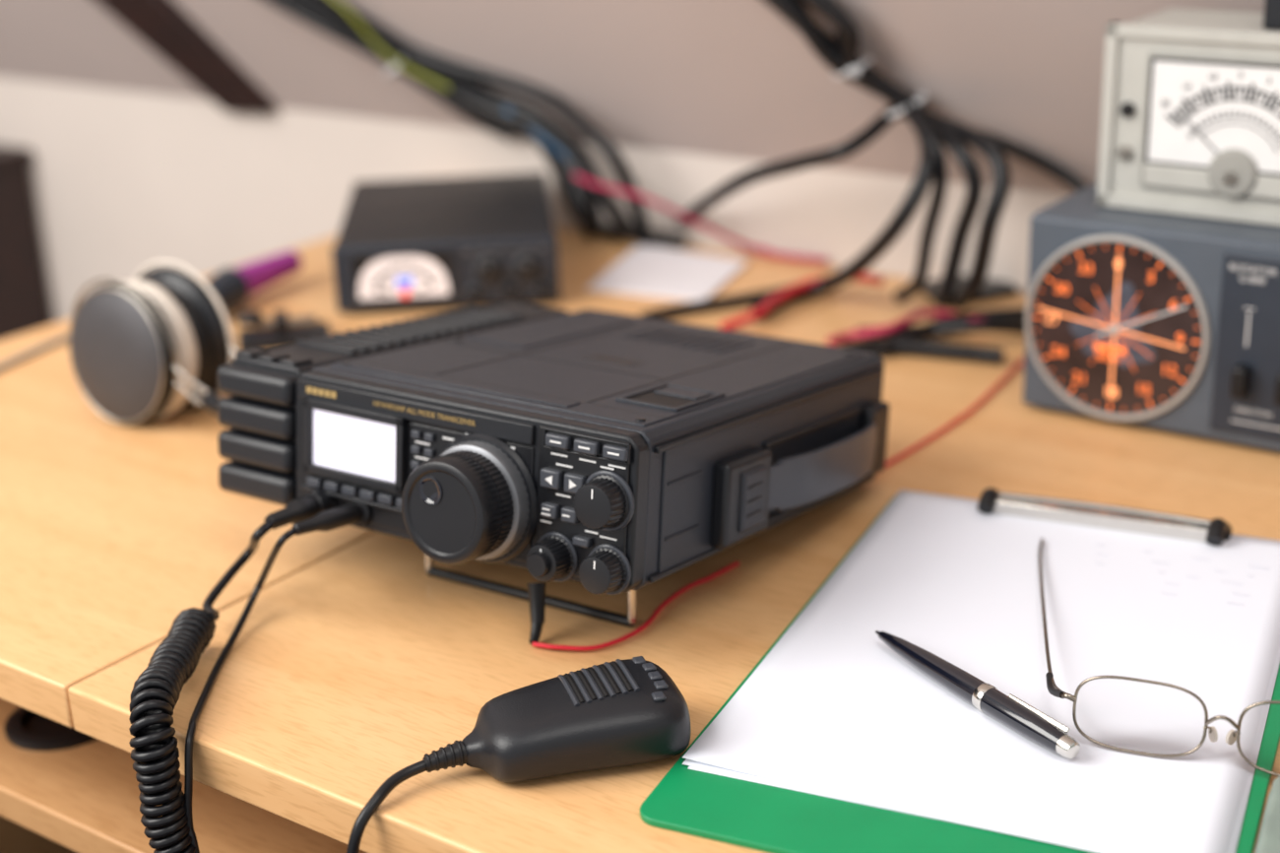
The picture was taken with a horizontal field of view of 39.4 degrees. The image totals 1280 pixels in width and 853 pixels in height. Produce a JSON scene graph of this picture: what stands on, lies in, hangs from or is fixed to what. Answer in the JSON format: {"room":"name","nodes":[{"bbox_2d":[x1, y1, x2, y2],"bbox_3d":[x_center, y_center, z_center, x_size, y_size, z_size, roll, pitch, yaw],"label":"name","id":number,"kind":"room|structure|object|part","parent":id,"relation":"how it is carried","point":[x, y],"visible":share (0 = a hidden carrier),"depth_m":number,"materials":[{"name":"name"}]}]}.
{"room":"amateur radio room","nodes":[
{"label":"amateur radio room","id":0,"kind":"room"},
{"bbox_2d":[0,76,1067,322],"bbox_3d":[0.319,0.212,1.444,3.800,0.826,0.054,12,25,34],"label":"wall","id":1,"kind":"structure","parent":0,"point":[123,182],"depth_m":1.73,"materials":[{"name":"white paint"}]},
{"bbox_2d":[0,0,1265,195],"bbox_3d":[0.047,-0.708,0.749,3.800,1.400,0.863,12,25,34],"label":"wall","id":2,"kind":"structure","parent":0,"point":[733,79],"depth_m":1.38,"materials":[{"name":"white paint"}]},
{"bbox_2d":[94,0,276,113],"bbox_3d":[-0.451,-0.369,1.691,0.205,0.155,0.071,-2,20,0],"label":"roof beam","id":3,"kind":"structure","parent":2,"relation":"attached to","point":[162,26],"depth_m":1.69,"materials":[{"name":"brown wood"}]},
{"bbox_3d":[-0.357,0.970,0.688,3.800,0.020,2.440,12,25,34],"label":"floor","id":4,"kind":"structure","parent":0,"visible":0},
{"bbox_2d":[0,144,53,339],"bbox_3d":[-0.857,0.025,2.160,0.440,0.750,0.100,12,25,34],"label":"base cabinet","id":5,"kind":"object","parent":4,"relation":"on","point":[25,305],"visible":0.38,"depth_m":1.96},
{"bbox_2d":[0,226,1279,852],"bbox_3d":[0.351,0.431,0.963,1.859,0.750,0.766,12,25,34],"label":"desk","id":6,"kind":"object","parent":4,"relation":"on","point":[351,664],"visible":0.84,"depth_m":0.88,"materials":[{"name":"brown wood"}]},
{"bbox_2d":[0,333,68,370],"bbox_3d":[-0.428,-0.045,1.234,0.034,0.005,0.384,11,24,31],"label":"strip","id":7,"kind":"object","parent":6,"relation":"on","point":[52,343],"visible":0.37,"depth_m":1.25,"materials":[{"name":"wood"}]},
{"bbox_3d":[-0.395,0.278,1.477,0.020,0.728,0.730,12,25,33],"label":"panel","id":8,"kind":"part","parent":6,"relation":"part of","materials":[{"name":"brown wood"}]},
{"bbox_2d":[68,259,237,424],"bbox_3d":[-0.288,-0.049,1.105,0.137,0.094,0.070,11,24,32],"label":"headphones","id":9,"kind":"object","parent":6,"relation":"on","point":[154,344],"visible":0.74,"depth_m":1.09,"materials":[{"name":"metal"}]},
{"bbox_2d":[125,279,197,418],"bbox_3d":[-0.309,-0.048,1.113,0.087,0.086,0.026,11,24,32],"label":"cushion","id":10,"kind":"object","parent":9,"relation":"on","point":[161,315],"depth_m":1.08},
{"bbox_2d":[145,279,216,404],"bbox_3d":[-0.299,-0.052,1.122,0.083,0.083,0.024,11,24,32],"label":"cushion","id":11,"kind":"object","parent":9,"relation":"on","point":[188,307],"depth_m":1.10,"materials":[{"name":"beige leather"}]},
{"bbox_2d":[0,698,366,852],"bbox_3d":[0.325,0.172,0.841,1.818,0.018,0.696,12,25,34],"label":"shelf","id":12,"kind":"object","parent":6,"relation":"attached to","point":[74,789],"depth_m":0.85,"materials":[{"name":"brown wood"}]},
{"bbox_2d":[205,250,302,312],"bbox_3d":[-0.303,-0.106,1.345,0.082,0.031,0.123,-2,20,0],"label":"flashlight","id":13,"kind":"object","parent":6,"relation":"on","point":[232,287],"depth_m":1.35,"materials":[{"name":"purple plastic"}]},
{"bbox_2d":[235,310,330,350],"bbox_3d":[-0.251,-0.070,1.257,0.064,0.024,0.036,-6,21,-11],"label":"key","id":14,"kind":"object","parent":6,"relation":"on","point":[283,330],"visible":0.93,"depth_m":1.25,"materials":[{"name":"black plastic"}]},
{"bbox_3d":[-0.273,-0.076,1.250,0.020,0.006,0.020,-6,21,-11],"label":"finger knob","id":15,"kind":"part","parent":14,"relation":"part of","materials":[{"name":"black plastic"}]},
{"bbox_3d":[-0.250,-0.073,1.256,0.046,0.005,0.008,-6,21,-11],"label":"lever","id":16,"kind":"part","parent":14,"relation":"part of","materials":[{"name":"metal"}]},
{"bbox_2d":[331,172,560,312],"bbox_3d":[-0.150,-0.148,1.414,0.164,0.052,0.242,-3,21,-4],"label":"meter","id":17,"kind":"object","parent":6,"relation":"on","point":[488,238],"visible":1,"depth_m":1.32,"materials":[{"name":"black plastic"}]},
{"bbox_3d":[-0.142,-0.112,1.313,0.164,0.049,0.007,-3,21,-4],"label":"panel","id":18,"kind":"part","parent":17,"relation":"part of","materials":[{"name":"black plastic"}]},
{"bbox_3d":[-0.121,-0.098,1.311,0.009,0.009,0.009,-3,21,-4],"label":"knob","id":19,"kind":"part","parent":17,"relation":"part of","materials":[{"name":"black plastic"}]},
{"bbox_3d":[-0.110,-0.113,1.306,0.018,0.018,0.009,-3,21,-4],"label":"knob","id":20,"kind":"part","parent":17,"relation":"part of","materials":[{"name":"black plastic"}]},
{"bbox_3d":[-0.096,-0.099,1.313,0.009,0.009,0.009,-3,21,-4],"label":"knob","id":21,"kind":"part","parent":17,"relation":"part of","materials":[{"name":"black plastic"}]},
{"bbox_3d":[-0.082,-0.115,1.308,0.018,0.018,0.009,-3,21,-4],"label":"knob","id":22,"kind":"part","parent":17,"relation":"part of","materials":[{"name":"black plastic"}]},
{"bbox_3d":[-0.072,-0.101,1.314,0.009,0.009,0.009,-3,21,-4],"label":"knob","id":23,"kind":"part","parent":17,"relation":"part of","materials":[{"name":"black plastic"}]},
{"bbox_2d":[346,655,690,852],"bbox_3d":[-0.046,0.477,0.829,0.175,0.776,0.064,-14,24,-30],"label":"microphone","id":24,"kind":"object","parent":6,"relation":"on","point":[616,713],"visible":1,"depth_m":0.70,"materials":[{"name":"black plastic"}]},
{"bbox_2d":[217,301,890,627],"bbox_3d":[-0.041,0.005,0.912,0.263,0.108,0.294,11,24,31],"label":"radio transceiver","id":25,"kind":"object","parent":6,"relation":"on","point":[608,453],"visible":1,"depth_m":0.84,"materials":[{"name":"grey paint"}]},
{"bbox_2d":[128,519,296,852],"bbox_3d":[-0.179,0.449,0.887,0.094,0.799,0.237,-2,20,0],"label":"cables","id":26,"kind":"object","parent":25,"relation":"attached to","point":[155,694],"visible":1,"depth_m":0.75,"materials":[{"name":"black rubber"}]},
{"bbox_3d":[-0.106,0.024,0.828,0.138,0.053,0.002,11,16,31],"label":"panel","id":27,"kind":"part","parent":25,"relation":"part of","materials":[{"name":"black plastic"}]},
{"bbox_3d":[-0.104,0.057,0.884,0.004,0.030,0.006,11,16,31],"label":"bail leg","id":28,"kind":"part","parent":25,"relation":"part of","materials":[{"name":"metal"}]},
{"bbox_2d":[527,581,545,643],"bbox_3d":[-0.047,0.084,0.818,0.008,0.025,0.022,-2,20,0],"label":"plug","id":29,"kind":"object","parent":25,"relation":"attached to","point":[537,591],"visible":1,"depth_m":0.82,"materials":[{"name":"black plastic"}]},
{"bbox_3d":[-0.040,0.059,0.783,0.020,0.020,0.013,11,16,31],"label":"volume knob","id":30,"kind":"part","parent":25,"relation":"part of","materials":[{"name":"black plastic"}]},
{"bbox_3d":[-0.025,0.035,0.778,0.047,0.065,0.003,11,16,31],"label":"panel","id":31,"kind":"part","parent":25,"relation":"part of","materials":[{"name":"black plastic"}]},
{"bbox_3d":[-0.015,-0.034,0.909,0.180,0.002,0.218,11,16,31],"label":"lid","id":32,"kind":"part","parent":25,"relation":"part of","materials":[{"name":"black metal"}]},
{"bbox_3d":[-0.017,0.033,0.763,0.023,0.023,0.013,11,16,31],"label":"select knob","id":33,"kind":"part","parent":25,"relation":"part of","materials":[{"name":"black plastic"}]},
{"bbox_3d":[-0.016,0.063,0.769,0.020,0.020,0.012,11,16,31],"label":"shift knob","id":34,"kind":"part","parent":25,"relation":"part of","materials":[{"name":"black plastic"}]},
{"bbox_3d":[-0.004,0.076,0.824,0.004,0.030,0.006,11,16,31],"label":"bail leg","id":35,"kind":"part","parent":25,"relation":"part of","materials":[{"name":"silver metal"}]},
{"bbox_3d":[0.014,-0.014,0.826,0.033,0.002,0.044,11,16,31],"label":"battery latch frame","id":36,"kind":"part","parent":25,"relation":"part of","materials":[{"name":"black plastic"}]},
{"bbox_3d":[0.065,0.047,0.874,0.003,0.003,0.226,11,16,31],"label":"rail","id":37,"kind":"part","parent":25,"relation":"part of","materials":[{"name":"black metal"}]},
{"bbox_3d":[0.066,0.019,0.868,0.003,0.058,0.211,11,16,31],"label":"panel","id":38,"kind":"part","parent":25,"relation":"part of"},
{"bbox_3d":[0.068,-0.010,0.861,0.004,0.003,0.226,11,16,31],"label":"rail","id":39,"kind":"part","parent":25,"relation":"part of","materials":[{"name":"black metal"}]},
{"bbox_3d":[0.093,0.020,0.892,0.013,0.025,0.130,11,16,31],"label":"strap handle","id":40,"kind":"part","parent":25,"relation":"part of","materials":[{"name":"grey plastic"}]},
{"bbox_2d":[532,561,739,650],"bbox_3d":[0.007,0.086,0.840,0.127,0.003,0.026,-18,26,-36],"label":"wire","id":41,"kind":"object","parent":6,"relation":"on","point":[669,600],"visible":1,"depth_m":0.82,"materials":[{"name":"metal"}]},
{"bbox_2d":[586,244,748,301],"bbox_3d":[0.023,-0.121,1.395,0.103,0.002,0.143,6,22,20],"label":"sheet","id":42,"kind":"object","parent":6,"relation":"on","point":[651,271],"visible":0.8,"depth_m":1.38,"materials":[{"name":"paper"}]},
{"bbox_2d":[263,0,1088,365],"bbox_3d":[-0.045,-0.254,1.382,0.843,0.264,0.207,14,26,37],"label":"cable loom","id":43,"kind":"object","parent":6,"relation":"on","point":[450,81],"visible":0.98,"depth_m":1.26,"materials":[{"name":"black rubber"}]},
{"bbox_2d":[885,357,1023,466],"bbox_3d":[0.193,-0.009,1.077,0.011,0.002,0.259,11,24,31],"label":"wire","id":44,"kind":"object","parent":6,"relation":"on","point":[1021,361],"visible":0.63,"depth_m":1.06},
{"bbox_2d":[640,487,1279,852],"bbox_3d":[0.167,0.098,0.775,0.217,0.016,0.343,7,22,24],"label":"clipboard","id":45,"kind":"object","parent":6,"relation":"on","point":[833,741],"visible":0.97,"depth_m":0.75,"materials":[{"name":"white paper"}]},
{"bbox_2d":[875,630,1080,758],"bbox_3d":[0.137,0.108,0.744,0.012,0.012,0.124,-14,23,-28],"label":"ballpoint pen","id":46,"kind":"object","parent":45,"relation":"on","point":[1010,710],"visible":1,"depth_m":0.73,"materials":[{"name":"paint"}]},
{"bbox_3d":[0.235,0.045,0.911,0.108,0.007,0.017,7,22,24],"label":"clip plate","id":47,"kind":"part","parent":45,"relation":"part of","materials":[{"name":"silver metal"}]},
{"bbox_2d":[1037,537,1279,776],"bbox_3d":[0.241,0.084,0.773,0.169,0.030,0.190,6,22,21],"label":"eyeglasses","id":48,"kind":"object","parent":45,"relation":"on","point":[1232,736],"visible":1,"depth_m":0.70,"materials":[{"name":"metal"}]},
{"bbox_2d":[920,274,1018,308],"bbox_3d":[0.239,-0.101,1.313,0.069,0.007,0.054,-11,22,-22],"label":"paper","id":49,"kind":"object","parent":6,"relation":"on","point":[992,288],"visible":0.41,"depth_m":1.30,"materials":[{"name":"white paper"}]},
{"bbox_2d":[1023,181,1279,450],"bbox_3d":[0.355,-0.071,1.061,0.205,0.121,0.179,13,25,34],"label":"controller","id":50,"kind":"object","parent":6,"relation":"on","point":[1166,321],"visible":1,"depth_m":1.01,"materials":[{"name":"paint"}]},
{"bbox_2d":[1070,281,1155,367],"bbox_3d":[0.272,-0.060,1.028,0.053,0.051,0.001,13,25,34],"label":"print","id":51,"kind":"object","parent":50,"relation":"attached to","point":[1083,331],"depth_m":1.03},
{"bbox_2d":[1096,8,1279,226],"bbox_3d":[0.352,-0.178,1.024,0.150,0.106,0.096,13,25,34],"label":"meter","id":52,"kind":"object","parent":50,"relation":"on","point":[1190,117],"visible":1,"depth_m":1.00,"materials":[{"name":"metal"}]},
{"bbox_2d":[1263,0,1279,31],"bbox_3d":[0.384,-0.232,0.980,0.068,0.028,0.056,13,25,34],"label":"switch box","id":53,"kind":"object","parent":52,"relation":"on","point":[1271,16],"visible":1,"depth_m":0.98,"materials":[{"name":"plastic"}]},
{"bbox_3d":[0.332,-0.025,0.989,0.008,0.018,0.011,13,25,34],"label":"lever","id":54,"kind":"part","parent":50,"relation":"part of","materials":[{"name":"black plastic"}]},
{"bbox_3d":[0.355,-0.039,0.973,0.084,0.103,0.003,13,25,34],"label":"control panel","id":55,"kind":"part","parent":50,"relation":"part of","materials":[{"name":"grey metal"}]},
{"bbox_3d":[0.351,-0.021,0.975,0.008,0.018,0.011,13,25,34],"label":"lever","id":56,"kind":"part","parent":50,"relation":"part of","materials":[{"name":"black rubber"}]},
{"bbox_2d":[1255,775,1279,852],"bbox_3d":[0.233,0.163,0.597,0.060,0.015,0.152,7,22,24],"label":"case","id":57,"kind":"object","parent":6,"relation":"on","point":[1268,841],"visible":1,"depth_m":0.64,"materials":[{"name":"plastic"}]}
]}

